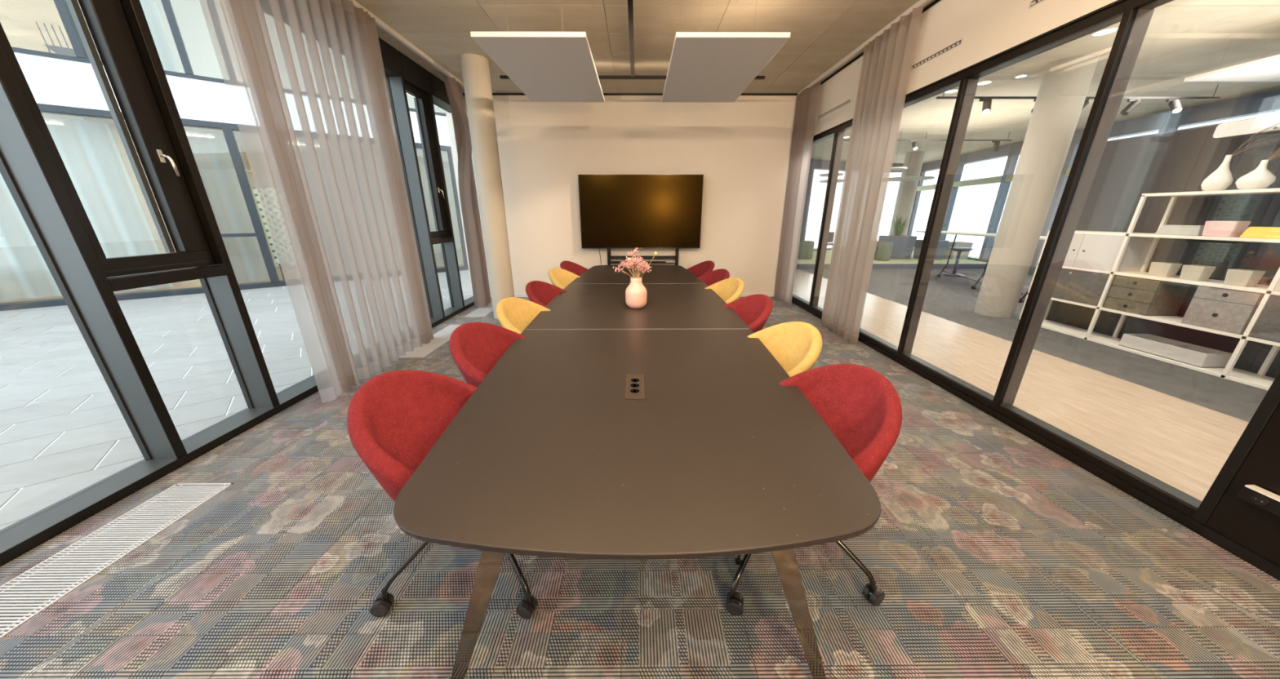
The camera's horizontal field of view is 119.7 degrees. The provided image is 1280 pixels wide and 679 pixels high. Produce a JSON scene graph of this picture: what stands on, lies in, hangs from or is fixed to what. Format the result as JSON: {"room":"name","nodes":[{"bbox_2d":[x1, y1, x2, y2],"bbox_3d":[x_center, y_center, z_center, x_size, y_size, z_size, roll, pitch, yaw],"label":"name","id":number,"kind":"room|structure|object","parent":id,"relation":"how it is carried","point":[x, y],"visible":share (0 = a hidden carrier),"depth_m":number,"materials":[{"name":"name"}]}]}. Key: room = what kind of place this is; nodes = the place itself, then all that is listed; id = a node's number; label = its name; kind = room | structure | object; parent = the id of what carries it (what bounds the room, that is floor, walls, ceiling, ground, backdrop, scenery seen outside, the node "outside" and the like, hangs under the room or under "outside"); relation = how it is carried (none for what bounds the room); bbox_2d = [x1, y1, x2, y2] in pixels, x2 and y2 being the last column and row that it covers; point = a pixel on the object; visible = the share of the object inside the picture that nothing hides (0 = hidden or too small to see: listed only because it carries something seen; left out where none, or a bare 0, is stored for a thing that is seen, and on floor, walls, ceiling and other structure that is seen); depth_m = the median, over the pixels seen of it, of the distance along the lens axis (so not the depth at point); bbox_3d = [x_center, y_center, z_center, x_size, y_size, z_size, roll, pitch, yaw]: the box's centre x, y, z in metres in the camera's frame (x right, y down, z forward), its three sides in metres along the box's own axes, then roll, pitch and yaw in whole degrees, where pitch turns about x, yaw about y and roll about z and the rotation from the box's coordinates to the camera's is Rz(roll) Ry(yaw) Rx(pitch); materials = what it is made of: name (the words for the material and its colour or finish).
{"room":"conference room","nodes":[
{"label":"conference room","id":0,"kind":"room"},
{"bbox_2d":[0,270,472,530],"bbox_3d":[-11.774,0.124,5.230,18.550,0.250,34.000,0,19,0],"label":"pavement","id":1,"kind":"structure","parent":0,"point":[64,432],"depth_m":3.88,"materials":[{"name":"stone"}]},
{"bbox_2d":[0,0,468,311],"bbox_3d":[-10.375,-5.783,9.162,25.000,8.460,4.530,-15,24,-38],"label":"office building","id":2,"kind":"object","parent":1,"relation":"on","point":[67,92],"visible":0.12,"depth_m":7.61,"materials":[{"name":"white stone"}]},
{"bbox_2d":[35,21,75,56],"bbox_3d":[-11.028,-5.527,7.206,0.440,0.801,0.478,-15,24,-38],"label":"chair","id":3,"kind":"object","parent":2,"relation":"on","point":[58,50],"visible":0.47,"depth_m":7.02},
{"bbox_2d":[0,116,173,301],"bbox_3d":[-14.480,-1.573,4.433,10.800,3.220,0.193,-15,24,-38],"label":"curtain","id":4,"kind":"object","parent":2,"relation":"hanging from","point":[88,150],"depth_m":7.22,"materials":[{"name":"fabric"}]},
{"bbox_2d":[77,0,179,72],"bbox_3d":[-9.850,-6.819,6.813,1.050,3.200,0.182,-15,24,-38],"label":"curtain","id":5,"kind":"object","parent":2,"relation":"hanging from","point":[150,9],"depth_m":7.37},
{"bbox_2d":[184,129,269,282],"bbox_3d":[-9.385,-2.946,8.503,0.140,3.220,0.718,16,24,40],"label":"curtain","id":6,"kind":"object","parent":2,"relation":"hanging from","point":[211,152],"depth_m":8.46,"materials":[{"name":"fabric"}]},
{"bbox_2d":[416,151,463,266],"bbox_3d":[-5.481,-4.013,11.665,7.200,3.220,0.193,-15,24,-38],"label":"window","id":7,"kind":"structure","parent":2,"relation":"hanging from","point":[447,161],"depth_m":11.18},
{"bbox_2d":[445,95,796,296],"bbox_3d":[-0.156,-2.598,7.117,6.525,3.588,0.150,0,19,0],"label":"wall","id":8,"kind":"structure","parent":0,"point":[741,148],"depth_m":6.83,"materials":[{"name":"white paint"}]},
{"bbox_2d":[428,71,474,310],"bbox_3d":[-3.226,-2.395,6.502,0.236,3.600,1.082,0,19,0],"label":"window","id":9,"kind":"structure","parent":8,"relation":"in","point":[440,98],"depth_m":5.86,"materials":[{"name":"grey metal"}]},
{"bbox_2d":[462,93,797,95],"bbox_3d":[-0.210,-4.272,6.479,6.218,0.030,0.032,0,19,0],"label":"trim","id":10,"kind":"structure","parent":8,"relation":"attached to","point":[493,94],"depth_m":6.47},
{"bbox_2d":[490,293,773,297],"bbox_3d":[-0.132,-0.907,7.600,5.968,0.075,0.014,0,19,0],"label":"baseboard","id":11,"kind":"structure","parent":8,"relation":"attached to","point":[743,295],"depth_m":7.60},
{"bbox_2d":[0,268,1279,678],"bbox_3d":[4.616,0.285,4.350,15.915,0.120,20.000,0,19,0],"label":"floor","id":12,"kind":"structure","parent":0,"point":[993,553],"depth_m":1.74,"materials":[{"name":"carpet"}]},
{"bbox_2d":[0,44,186,567],"bbox_3d":[-3.182,-0.405,0.585,0.236,3.600,2.932,0,19,0],"label":"window","id":13,"kind":"structure","parent":12,"relation":"on","point":[32,531],"depth_m":2.08,"materials":[{"name":"grey metal"}]},
{"bbox_2d":[0,483,232,639],"bbox_3d":[-2.724,1.283,1.225,0.350,0.014,2.342,0,19,0],"label":"floor vent","id":14,"kind":"object","parent":12,"relation":"in","point":[67,570],"visible":1,"depth_m":1.85,"materials":[{"name":"metal"}]},
{"bbox_2d":[0,0,279,466],"bbox_3d":[-3.192,-0.974,2.276,0.240,3.600,0.746,0,19,0],"label":"window","id":15,"kind":"structure","parent":12,"relation":"on","point":[119,29],"depth_m":2.40,"materials":[{"name":"grey metal"}]},
{"bbox_2d":[275,36,444,413],"bbox_3d":[-3.207,-1.544,3.973,0.236,3.600,2.944,0,19,0],"label":"window","id":16,"kind":"structure","parent":12,"relation":"on","point":[287,397],"depth_m":4.83,"materials":[{"name":"grey metal"}]},
{"bbox_2d":[0,76,462,459],"bbox_3d":[-3.179,-1.423,3.994,0.161,3.242,4.294,0,19,0],"label":"window frame","id":17,"kind":"structure","parent":16,"relation":"attached to","point":[20,157],"depth_m":2.30,"materials":[{"name":"grey metal"}]},
{"bbox_2d":[398,324,460,357],"bbox_3d":[-2.735,-0.003,5.049,0.335,0.014,1.372,0,19,0],"label":"floor vent","id":18,"kind":"object","parent":12,"relation":"in","point":[442,336],"visible":0.56,"depth_m":4.85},
{"bbox_2d":[399,51,464,320],"bbox_3d":[-3.217,-2.118,5.679,0.240,3.600,0.766,0,19,0],"label":"window","id":19,"kind":"structure","parent":12,"relation":"on","point":[416,78],"depth_m":5.70,"materials":[{"name":"grey metal"}]},
{"bbox_2d":[346,369,537,619],"bbox_3d":[-0.840,0.632,1.739,0.831,0.895,0.713,1,19,2],"label":"tub chair","id":20,"kind":"object","parent":12,"relation":"on","point":[395,419],"visible":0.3,"depth_m":1.66,"materials":[{"name":"red fabric"}]},
{"bbox_2d":[464,301,493,316],"bbox_3d":[-2.748,-0.593,6.803,0.335,0.014,1.387,0,19,0],"label":"floor vent","id":21,"kind":"object","parent":12,"relation":"in","point":[480,312],"visible":0.41,"depth_m":6.43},
{"bbox_2d":[459,53,514,319],"bbox_3d":[-2.237,-2.091,5.600,0.356,3.599,0.356,0,19,0],"label":"column","id":22,"kind":"structure","parent":12,"relation":"on","point":[475,68],"depth_m":5.36,"materials":[{"name":"concrete"}]},
{"bbox_2d":[448,322,525,387],"bbox_3d":[-0.829,0.363,2.538,0.828,0.895,0.718,1,19,2],"label":"tub chair","id":23,"kind":"object","parent":12,"relation":"on","point":[475,348],"visible":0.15,"depth_m":2.51,"materials":[{"name":"red fabric"}]},
{"bbox_2d":[495,297,550,333],"bbox_3d":[-0.834,0.102,3.316,0.827,0.895,0.720,1,19,2],"label":"tub chair","id":24,"kind":"object","parent":12,"relation":"on","point":[514,314],"visible":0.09,"depth_m":3.32,"materials":[{"name":"yellow fabric"}]},
{"bbox_2d":[525,280,566,306],"bbox_3d":[-0.841,-0.185,4.168,0.828,0.895,0.718,1,19,2],"label":"tub chair","id":25,"kind":"object","parent":12,"relation":"on","point":[541,293],"visible":0.11,"depth_m":4.18,"materials":[{"name":"red fabric"}]},
{"bbox_2d":[548,267,580,289],"bbox_3d":[-0.848,-0.529,5.193,0.827,0.895,0.720,1,19,2],"label":"tub chair","id":26,"kind":"object","parent":12,"relation":"on","point":[561,278],"visible":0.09,"depth_m":5.21,"materials":[{"name":"yellow fabric"}]},
{"bbox_2d":[560,260,587,275],"bbox_3d":[-0.855,-0.797,5.988,0.828,0.895,0.718,1,19,2],"label":"tub chair","id":27,"kind":"object","parent":12,"relation":"on","point":[574,268],"visible":0.07,"depth_m":6.07,"materials":[{"name":"red fabric"}]},
{"bbox_2d":[392,264,880,678],"bbox_3d":[-0.026,-0.042,3.984,1.824,0.740,6.066,0,19,0],"label":"conference table","id":28,"kind":"object","parent":12,"relation":"on","point":[548,456],"visible":0.94,"depth_m":1.41,"materials":[{"name":"brown wood"}]},
{"bbox_2d":[624,373,644,399],"bbox_3d":[-0.027,0.245,1.962,0.098,0.005,0.296,0,19,0],"label":"socket","id":29,"kind":"object","parent":28,"relation":"on","point":[634,386],"visible":1,"depth_m":1.94,"materials":[{"name":"brown metal"}]},
{"bbox_2d":[630,377,639,382],"bbox_3d":[-0.027,0.222,2.026,0.049,0.002,0.049,0,19,0],"label":"outlet","id":30,"kind":"object","parent":29,"relation":"attached to","point":[632,380],"depth_m":2.03,"materials":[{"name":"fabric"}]},
{"bbox_2d":[630,383,639,387],"bbox_3d":[-0.027,0.242,1.966,0.049,0.002,0.049,0,19,0],"label":"outlet","id":31,"kind":"object","parent":29,"relation":"attached to","point":[632,385],"depth_m":1.97,"materials":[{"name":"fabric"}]},
{"bbox_2d":[630,388,639,393],"bbox_3d":[-0.026,0.263,1.905,0.049,0.002,0.049,0,19,0],"label":"outlet","id":32,"kind":"object","parent":29,"relation":"attached to","point":[632,390],"depth_m":1.90,"materials":[{"name":"plastic"}]},
{"bbox_2d":[625,276,647,308],"bbox_3d":[-0.036,-0.454,3.592,0.210,0.291,0.210,0,19,0],"label":"vase","id":33,"kind":"object","parent":28,"relation":"on","point":[636,294],"visible":0.99,"depth_m":3.52,"materials":[{"name":"pink ceramic"}]},
{"bbox_2d":[613,247,657,278],"bbox_3d":[-0.045,-0.605,3.528,0.327,0.518,0.280,13,23,34],"label":"dried flowers","id":34,"kind":"object","parent":33,"relation":"in","point":[643,266],"visible":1,"depth_m":3.49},
{"bbox_2d":[607,248,679,265],"bbox_3d":[0.060,-1.621,7.094,1.390,1.749,0.440,0,19,0],"label":"stand","id":35,"kind":"object","parent":12,"relation":"on","point":[610,257],"visible":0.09,"depth_m":7.25,"materials":[{"name":"black metal"}]},
{"bbox_2d":[577,174,703,248],"bbox_3d":[0.017,-2.364,6.921,2.262,1.300,0.043,0,19,0],"label":"television","id":36,"kind":"object","parent":35,"relation":"attached to","point":[616,211],"visible":1,"depth_m":6.89,"materials":[{"name":"black"}]},
{"bbox_2d":[609,261,676,263],"bbox_3d":[0.060,-1.484,7.151,1.274,0.015,0.260,0,19,0],"label":"shelf","id":37,"kind":"object","parent":35,"relation":"attached to","point":[611,262],"depth_m":7.09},
{"bbox_2d":[687,260,715,277],"bbox_3d":[0.771,-0.798,5.987,0.838,0.895,0.713,-1,19,-3],"label":"tub chair","id":38,"kind":"object","parent":12,"relation":"on","point":[701,268],"visible":0.1,"depth_m":6.05,"materials":[{"name":"red fabric"}]},
{"bbox_2d":[697,268,729,286],"bbox_3d":[0.786,-0.486,5.061,0.836,0.895,0.718,-1,19,-4],"label":"tub chair","id":39,"kind":"object","parent":12,"relation":"on","point":[709,278],"visible":0.09,"depth_m":5.14,"materials":[{"name":"red fabric"}]},
{"bbox_2d":[704,277,744,303],"bbox_3d":[0.781,-0.247,4.350,0.836,0.895,0.718,-1,19,-4],"label":"tub chair","id":40,"kind":"object","parent":12,"relation":"on","point":[730,290],"visible":0.09,"depth_m":4.36,"materials":[{"name":"yellow fabric"}]},
{"bbox_2d":[722,293,773,333],"bbox_3d":[0.781,0.054,3.454,0.840,0.895,0.708,-1,19,-3],"label":"tub chair","id":41,"kind":"object","parent":12,"relation":"on","point":[754,310],"visible":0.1,"depth_m":3.43,"materials":[{"name":"red fabric"}]},
{"bbox_2d":[746,321,822,377],"bbox_3d":[0.776,0.359,2.547,0.838,0.895,0.713,-1,19,-3],"label":"tub chair","id":42,"kind":"object","parent":12,"relation":"on","point":[797,346],"visible":0.16,"depth_m":2.53,"materials":[{"name":"yellow fabric"}]},
{"bbox_2d":[725,364,902,616],"bbox_3d":[0.751,0.618,1.775,0.833,0.895,0.725,-1,19,-4],"label":"tub chair","id":43,"kind":"object","parent":12,"relation":"on","point":[859,405],"visible":0.33,"depth_m":1.71,"materials":[{"name":"red fabric"}]},
{"bbox_2d":[795,248,986,269],"bbox_3d":[8.399,-3.194,14.260,7.600,0.152,5.850,0,19,0],"label":"platform","id":44,"kind":"object","parent":12,"relation":"on","point":[912,263],"visible":0.18,"depth_m":11.52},
{"bbox_2d":[797,240,814,259],"bbox_3d":[5.630,-3.072,12.724,0.560,0.600,0.560,0,19,0],"label":"pouf","id":45,"kind":"object","parent":44,"relation":"on","point":[805,251],"visible":0.82,"depth_m":12.51,"materials":[{"name":"green fabric"}]},
{"bbox_2d":[800,159,814,240],"bbox_3d":[5.369,-4.994,14.213,3.074,3.600,0.240,-10,21,-28],"label":"window","id":46,"kind":"structure","parent":44,"relation":"on","point":[812,161],"depth_m":14.61,"materials":[{"name":"glass"}]},
{"bbox_2d":[800,159,846,250],"bbox_3d":[8.059,-5.441,15.533,3.272,3.600,0.240,-8,20,-24],"label":"window","id":47,"kind":"structure","parent":44,"relation":"on","point":[824,165],"depth_m":14.65,"materials":[{"name":"glass"}]},
{"bbox_2d":[826,231,834,257],"bbox_3d":[6.607,-3.298,12.972,0.440,0.868,0.400,0,19,0],"label":"chair","id":48,"kind":"object","parent":44,"relation":"on","point":[831,235],"visible":0.34,"depth_m":13.04,"materials":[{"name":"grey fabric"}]},
{"bbox_2d":[874,240,881,259],"bbox_3d":[7.909,-3.079,12.739,0.600,0.600,0.600,0,19,0],"label":"pouf","id":49,"kind":"object","parent":44,"relation":"on","point":[878,242],"visible":0.08,"depth_m":12.47,"materials":[{"name":"green fabric"}]},
{"bbox_2d":[875,241,893,261],"bbox_3d":[8.033,-2.904,12.218,0.400,0.600,0.400,0,19,0],"label":"pouf","id":50,"kind":"object","parent":44,"relation":"on","point":[883,253],"visible":1,"depth_m":12.09,"materials":[{"name":"green fabric"}]},
{"bbox_2d":[878,235,917,258],"bbox_3d":[8.809,-3.187,12.815,0.949,0.754,0.559,0,19,0],"label":"planter","id":51,"kind":"object","parent":44,"relation":"on","point":[903,246],"visible":0.76,"depth_m":12.56,"materials":[{"name":"stone"}]},
{"bbox_2d":[888,215,908,235],"bbox_3d":[8.758,-3.894,12.607,0.793,0.719,0.790,0,19,0],"label":"snake plant","id":52,"kind":"object","parent":51,"relation":"on","point":[900,227],"visible":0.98,"depth_m":12.57,"materials":[{"name":"green plant"}]},
{"bbox_2d":[888,151,924,235],"bbox_3d":[9.401,-4.752,13.242,0.540,3.448,0.540,0,19,0],"label":"column","id":53,"kind":"structure","parent":44,"relation":"on","point":[906,193],"depth_m":12.91,"materials":[{"name":"concrete"}]},
{"bbox_2d":[890,163,924,235],"bbox_3d":[10.680,-5.648,16.142,2.540,3.600,0.240,0,19,1],"label":"window","id":54,"kind":"structure","parent":44,"relation":"on","point":[896,165],"depth_m":15.92,"materials":[{"name":"glass"}]},
{"bbox_2d":[912,240,923,258],"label":"planter","id":55,"kind":"object","parent":44,"relation":"on","point":[917,246],"depth_m":12.73,"materials":[{"name":"stone"}]},
{"bbox_2d":[934,240,949,259],"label":"planter","id":56,"kind":"object","parent":44,"relation":"on","point":[941,248],"depth_m":12.40,"materials":[{"name":"stone"}]},
{"bbox_2d":[942,241,973,259],"bbox_3d":[10.760,-3.034,12.670,0.598,0.554,0.559,0,19,0],"label":"planter","id":57,"kind":"object","parent":44,"relation":"on","point":[964,255],"visible":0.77,"depth_m":12.47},
{"bbox_2d":[906,142,1019,261],"bbox_3d":[11.522,-4.877,13.849,0.240,3.600,4.998,3,19,8],"label":"window","id":58,"kind":"structure","parent":44,"relation":"on","point":[1004,151],"depth_m":12.46,"materials":[{"name":"metal"}]},
{"bbox_2d":[942,246,973,276],"bbox_3d":[8.629,-2.118,10.113,0.520,0.755,0.520,0,19,0],"label":"stool","id":59,"kind":"object","parent":12,"relation":"on","point":[959,250],"visible":0.86,"depth_m":10.04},
{"bbox_2d":[915,231,1046,302],"bbox_3d":[7.714,-1.783,8.452,0.966,1.179,3.550,0,19,0],"label":"table","id":60,"kind":"object","parent":12,"relation":"on","point":[984,234],"visible":0.51,"depth_m":8.43,"materials":[{"name":"white laminate"}]},
{"bbox_2d":[973,54,1099,317],"bbox_3d":[5.977,-2.139,5.719,0.500,3.600,0.500,0,19,0],"label":"column","id":61,"kind":"structure","parent":12,"relation":"on","point":[1065,83],"depth_m":5.49,"materials":[{"name":"paint"}]},
{"bbox_2d":[978,111,1178,275],"bbox_3d":[11.052,-3.537,9.865,0.240,3.600,3.749,1,19,3],"label":"window","id":62,"kind":"structure","parent":12,"relation":"on","point":[1153,122],"depth_m":9.62,"materials":[{"name":"glass"}]},
{"bbox_2d":[1017,187,1279,391],"bbox_3d":[6.172,-0.614,3.959,0.402,1.831,3.402,0,19,0],"label":"shelf unit","id":63,"kind":"object","parent":12,"relation":"on","point":[1093,260],"visible":0.79,"depth_m":4.59,"materials":[{"name":"beige paint"}]},
{"bbox_2d":[1102,275,1191,315],"bbox_3d":[6.163,-0.546,4.536,0.372,0.420,0.430,0,19,0],"label":"drawer box","id":64,"kind":"object","parent":63,"relation":"on","point":[1137,295],"visible":1,"depth_m":4.40,"materials":[{"name":"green wood"}]},
{"bbox_2d":[1147,262,1182,277],"bbox_3d":[6.085,-0.814,4.319,0.129,0.158,0.179,0,19,0],"label":"storage box","id":65,"kind":"object","parent":63,"relation":"on","point":[1165,269],"visible":1,"depth_m":4.27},
{"bbox_2d":[1118,333,1232,368],"bbox_3d":[6.163,0.115,4.304,0.300,0.155,0.721,0,19,0],"label":"crate","id":66,"kind":"object","parent":63,"relation":"on","point":[1201,357],"visible":0.84,"depth_m":4.22,"materials":[{"name":"grey laminate"}]},
{"bbox_2d":[1154,225,1204,235],"bbox_3d":[6.095,-1.230,4.179,0.125,0.106,0.355,0,19,0],"label":"storage box","id":67,"kind":"object","parent":63,"relation":"on","point":[1188,230],"visible":0.78,"depth_m":4.15,"materials":[{"name":"white cardboard"}]},
{"bbox_2d":[1179,264,1216,280],"bbox_3d":[6.087,-0.730,4.067,0.129,0.158,0.169,0,19,0],"label":"storage box","id":68,"kind":"object","parent":63,"relation":"on","point":[1188,272],"visible":1,"depth_m":4.03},
{"bbox_2d":[1200,155,1233,191],"bbox_3d":[6.120,-1.751,3.914,0.186,0.351,0.186,0,19,0],"label":"vase","id":69,"kind":"object","parent":63,"relation":"on","point":[1221,178],"visible":0.87,"depth_m":3.89,"materials":[{"name":"white ceramic"}]},
{"bbox_2d":[1231,122,1279,156],"bbox_3d":[6.127,-1.964,3.488,0.204,0.391,0.676,0,19,0],"label":"dried branches","id":70,"kind":"object","parent":69,"relation":"in","point":[1274,127],"visible":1,"depth_m":3.69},
{"bbox_2d":[1180,285,1264,334],"bbox_3d":[6.169,-0.315,3.849,0.372,0.420,0.430,0,19,0],"label":"drawer box","id":71,"kind":"object","parent":63,"relation":"on","point":[1227,310],"visible":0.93,"depth_m":3.81,"materials":[{"name":"wood"}]},
{"bbox_2d":[1201,221,1250,236],"bbox_3d":[6.097,-1.155,3.877,0.152,0.154,0.222,0,19,0],"label":"storage box","id":72,"kind":"object","parent":63,"relation":"on","point":[1211,228],"visible":0.92,"depth_m":3.83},
{"bbox_2d":[1223,268,1265,286],"bbox_3d":[6.089,-0.625,3.755,0.129,0.158,0.169,0,19,0],"label":"storage box","id":73,"kind":"object","parent":63,"relation":"on","point":[1234,277],"visible":1,"depth_m":3.72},
{"bbox_2d":[1235,160,1275,189],"bbox_3d":[6.122,-1.630,3.681,0.216,0.271,0.216,0,19,0],"label":"vase","id":74,"kind":"object","parent":63,"relation":"on","point":[1261,177],"visible":0.91,"depth_m":3.65,"materials":[{"name":"white ceramic"}]},
{"bbox_2d":[1266,149,1279,161],"bbox_3d":[6.125,-1.800,3.250,0.200,0.392,0.712,0,19,0],"label":"dried branches","id":75,"kind":"object","parent":74,"relation":"in","point":[1275,153],"visible":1,"depth_m":3.59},
{"bbox_2d":[1239,226,1279,239],"bbox_3d":[6.099,-1.026,3.572,0.126,0.104,0.336,0,19,0],"label":"storage box","id":76,"kind":"object","parent":63,"relation":"on","point":[1273,233],"visible":1,"depth_m":3.61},
{"bbox_2d":[1045,113,1279,377],"bbox_3d":[6.469,-0.679,3.016,0.100,2.555,5.500,0,19,0],"label":"wall","id":77,"kind":"structure","parent":12,"relation":"on","point":[1175,161],"depth_m":4.38,"materials":[{"name":"paint"}]},
{"bbox_2d":[1158,88,1279,133],"bbox_3d":[10.877,-2.389,6.451,0.240,3.600,3.743,1,19,2],"label":"window","id":78,"kind":"structure","parent":12,"relation":"on","point":[1265,102],"depth_m":6.85,"materials":[{"name":"glass"}]},
{"bbox_2d":[355,0,1279,163],"bbox_3d":[4.677,-3.941,5.040,16.172,0.250,24.000,0,19,0],"label":"ceiling","id":79,"kind":"structure","parent":0,"point":[823,33],"depth_m":4.58,"materials":[{"name":"concrete"}]},
{"bbox_2d":[350,0,463,87],"bbox_3d":[-2.810,-2.700,1.841,0.040,0.050,9.650,0,19,0],"label":"track","id":80,"kind":"object","parent":79,"relation":"attached to","point":[379,22],"visible":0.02,"depth_m":4.49,"materials":[{"name":"white metal"}]},
{"bbox_2d":[199,0,433,403],"bbox_3d":[-2.818,-1.401,3.601,0.183,3.525,1.850,0,19,0],"label":"sheer curtain","id":81,"kind":"object","parent":80,"relation":"hanging from","point":[305,82],"visible":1,"depth_m":3.33,"materials":[{"name":"fabric"}]},
{"bbox_2d":[444,76,491,307],"bbox_3d":[-2.854,-2.303,6.284,0.310,3.525,0.420,0,19,0],"label":"sheer curtain","id":82,"kind":"object","parent":80,"relation":"hanging from","point":[467,186],"visible":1,"depth_m":6.19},
{"bbox_2d":[470,0,604,102],"bbox_3d":[-1.001,-3.254,4.189,1.022,0.500,2.030,0,19,0],"label":"acoustic panel","id":83,"kind":"object","parent":79,"relation":"hanging from","point":[545,66],"visible":1,"depth_m":3.86,"materials":[{"name":"fabric"}]},
{"bbox_2d":[499,0,764,79],"bbox_3d":[-0.018,-2.561,1.592,4.200,0.160,7.850,0,19,0],"label":"track","id":84,"kind":"object","parent":79,"relation":"attached to","point":[630,2],"visible":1,"depth_m":5.01,"materials":[{"name":"black metal"}]},
{"bbox_2d":[662,0,790,102],"bbox_3d":[0.824,-3.260,4.201,1.022,0.500,2.030,0,19,0],"label":"acoustic panel","id":85,"kind":"object","parent":79,"relation":"hanging from","point":[704,66],"visible":1,"depth_m":3.87,"materials":[{"name":"fabric"}]},
{"bbox_2d":[818,173,843,176],"bbox_3d":[5.615,-5.253,10.777,0.640,0.920,0.640,0,19,0],"label":"disc","id":86,"kind":"object","parent":79,"relation":"hanging from","point":[824,174],"visible":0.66,"depth_m":10.76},
{"bbox_2d":[819,178,843,182],"bbox_3d":[6.800,-5.942,12.823,1.000,0.920,1.000,0,19,0],"label":"disc","id":87,"kind":"object","parent":79,"relation":"hanging from","point":[839,180],"visible":0.49,"depth_m":12.90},
{"bbox_2d":[797,0,930,94],"bbox_3d":[2.790,-2.717,1.877,0.040,0.050,9.650,0,19,0],"label":"track","id":88,"kind":"object","parent":79,"relation":"attached to","point":[921,2],"visible":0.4,"depth_m":4.63,"materials":[{"name":"white metal"}]},
{"bbox_2d":[773,80,821,304],"bbox_3d":[2.749,-2.419,6.614,0.159,3.525,0.801,0,19,0],"label":"sheer curtain","id":89,"kind":"object","parent":88,"relation":"hanging from","point":[806,102],"visible":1,"depth_m":6.53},
{"bbox_2d":[820,6,923,343],"bbox_3d":[2.790,-1.768,4.680,0.182,3.525,0.960,0,19,0],"label":"sheer curtain","id":90,"kind":"object","parent":88,"relation":"hanging from","point":[887,60],"visible":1,"depth_m":4.50,"materials":[{"name":"fabric"}]},
{"bbox_2d":[891,129,906,171],"bbox_3d":[6.526,-4.794,9.409,0.560,0.920,0.560,0,19,0],"label":"disc","id":91,"kind":"object","parent":79,"relation":"hanging from","point":[900,168],"visible":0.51,"depth_m":9.35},
{"bbox_2d":[888,150,934,182],"bbox_3d":[8.756,-5.693,12.077,1.500,0.920,1.500,0,19,0],"label":"disc","id":92,"kind":"object","parent":79,"relation":"hanging from","point":[902,178],"visible":0.72,"depth_m":11.92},
{"bbox_2d":[843,133,1012,151],"bbox_3d":[7.349,-5.086,9.539,4.450,0.450,0.222,0,19,-1],"label":"track","id":93,"kind":"object","parent":79,"relation":"hanging from","point":[997,142],"visible":0.56,"depth_m":9.55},
{"bbox_2d":[944,88,958,93],"bbox_3d":[5.317,-4.242,6.346,0.206,0.012,0.206,0,19,0],"label":"recessed light","id":94,"kind":"object","parent":79,"relation":"in","point":[951,91],"visible":0.8,"depth_m":6.33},
{"bbox_2d":[977,80,992,84],"bbox_3d":[5.500,-4.106,5.940,0.206,0.012,0.206,0,19,0],"label":"recessed light","id":95,"kind":"object","parent":79,"relation":"in","point":[986,82],"visible":0.8,"depth_m":5.91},
{"bbox_2d":[1013,73,1028,78],"bbox_3d":[5.802,-4.011,5.658,0.156,0.012,0.156,0,19,0],"label":"recessed light","id":96,"kind":"object","parent":79,"relation":"in","point":[1024,74],"visible":1,"depth_m":5.65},
{"bbox_2d":[935,84,1220,115],"bbox_3d":[7.175,-3.920,6.058,4.650,0.442,0.222,0,19,0],"label":"track","id":97,"kind":"object","parent":79,"relation":"hanging from","point":[1175,104],"visible":0.65,"depth_m":6.08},
{"bbox_2d":[1091,26,1118,35],"bbox_3d":[5.357,-3.549,4.285,0.206,0.012,0.206,0,19,0],"label":"recessed light","id":98,"kind":"object","parent":79,"relation":"in","point":[1108,30],"visible":0.94,"depth_m":4.27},
{"bbox_2d":[1183,36,1279,81],"bbox_3d":[7.742,-3.144,3.684,1.650,0.400,2.080,0,19,0],"label":"acoustic panel","id":99,"kind":"object","parent":79,"relation":"hanging from","point":[1268,68],"visible":1,"depth_m":4.47,"materials":[{"name":"fabric"}]},
{"bbox_2d":[1213,97,1279,137],"bbox_3d":[6.179,-2.447,2.916,0.050,1.230,1.870,0,19,0],"label":"hanging lamp","id":100,"kind":"object","parent":79,"relation":"hanging from","point":[1252,126],"visible":1,"depth_m":3.76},
{"bbox_2d":[804,231,986,257],"bbox_3d":[9.931,-1.321,10.180,70.000,0.100,70.000,0,19,0],"label":"floor","id":101,"kind":"structure","parent":0,"point":[977,241],"depth_m":31.31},
{"bbox_2d":[791,0,1279,581],"bbox_3d":[3.003,-1.043,2.467,0.162,3.600,9.700,0,19,0],"label":"wall","id":102,"kind":"structure","parent":0,"point":[997,35],"depth_m":2.74,"materials":[{"name":"white paint"}]},
{"bbox_2d":[817,98,850,119],"bbox_3d":[2.901,-3.454,5.591,0.010,0.044,0.960,0,19,0],"label":"air vent","id":103,"kind":"object","parent":102,"relation":"in","point":[848,101],"visible":1,"depth_m":5.54,"materials":[{"name":"white metal"}]},
{"bbox_2d":[911,38,963,70],"bbox_3d":[2.915,-2.821,3.707,0.010,0.044,0.715,0,19,0],"label":"air vent","id":104,"kind":"object","parent":102,"relation":"in","point":[958,42],"visible":0.87,"depth_m":3.63,"materials":[{"name":"white metal"}]},
{"bbox_2d":[1028,0,1044,8],"bbox_3d":[2.925,-2.357,2.328,0.010,0.044,0.975,0,19,0],"label":"air vent","id":105,"kind":"object","parent":102,"relation":"in","point":[1033,2],"visible":1,"depth_m":2.75,"materials":[{"name":"white metal"}]},
{"bbox_2d":[1236,484,1279,516],"bbox_3d":[2.918,0.767,1.676,0.058,0.076,0.248,0,19,0],"label":"wall socket","id":106,"kind":"object","parent":102,"relation":"attached to","point":[1265,500],"visible":1,"depth_m":1.73,"materials":[{"name":"black plastic"}]},
{"bbox_2d":[1250,494,1269,506],"bbox_3d":[2.892,0.751,1.735,0.004,0.052,0.052,0,19,0],"label":"outlet","id":107,"kind":"object","parent":106,"relation":"attached to","point":[1255,500],"depth_m":1.73,"materials":[{"name":"black plastic"}]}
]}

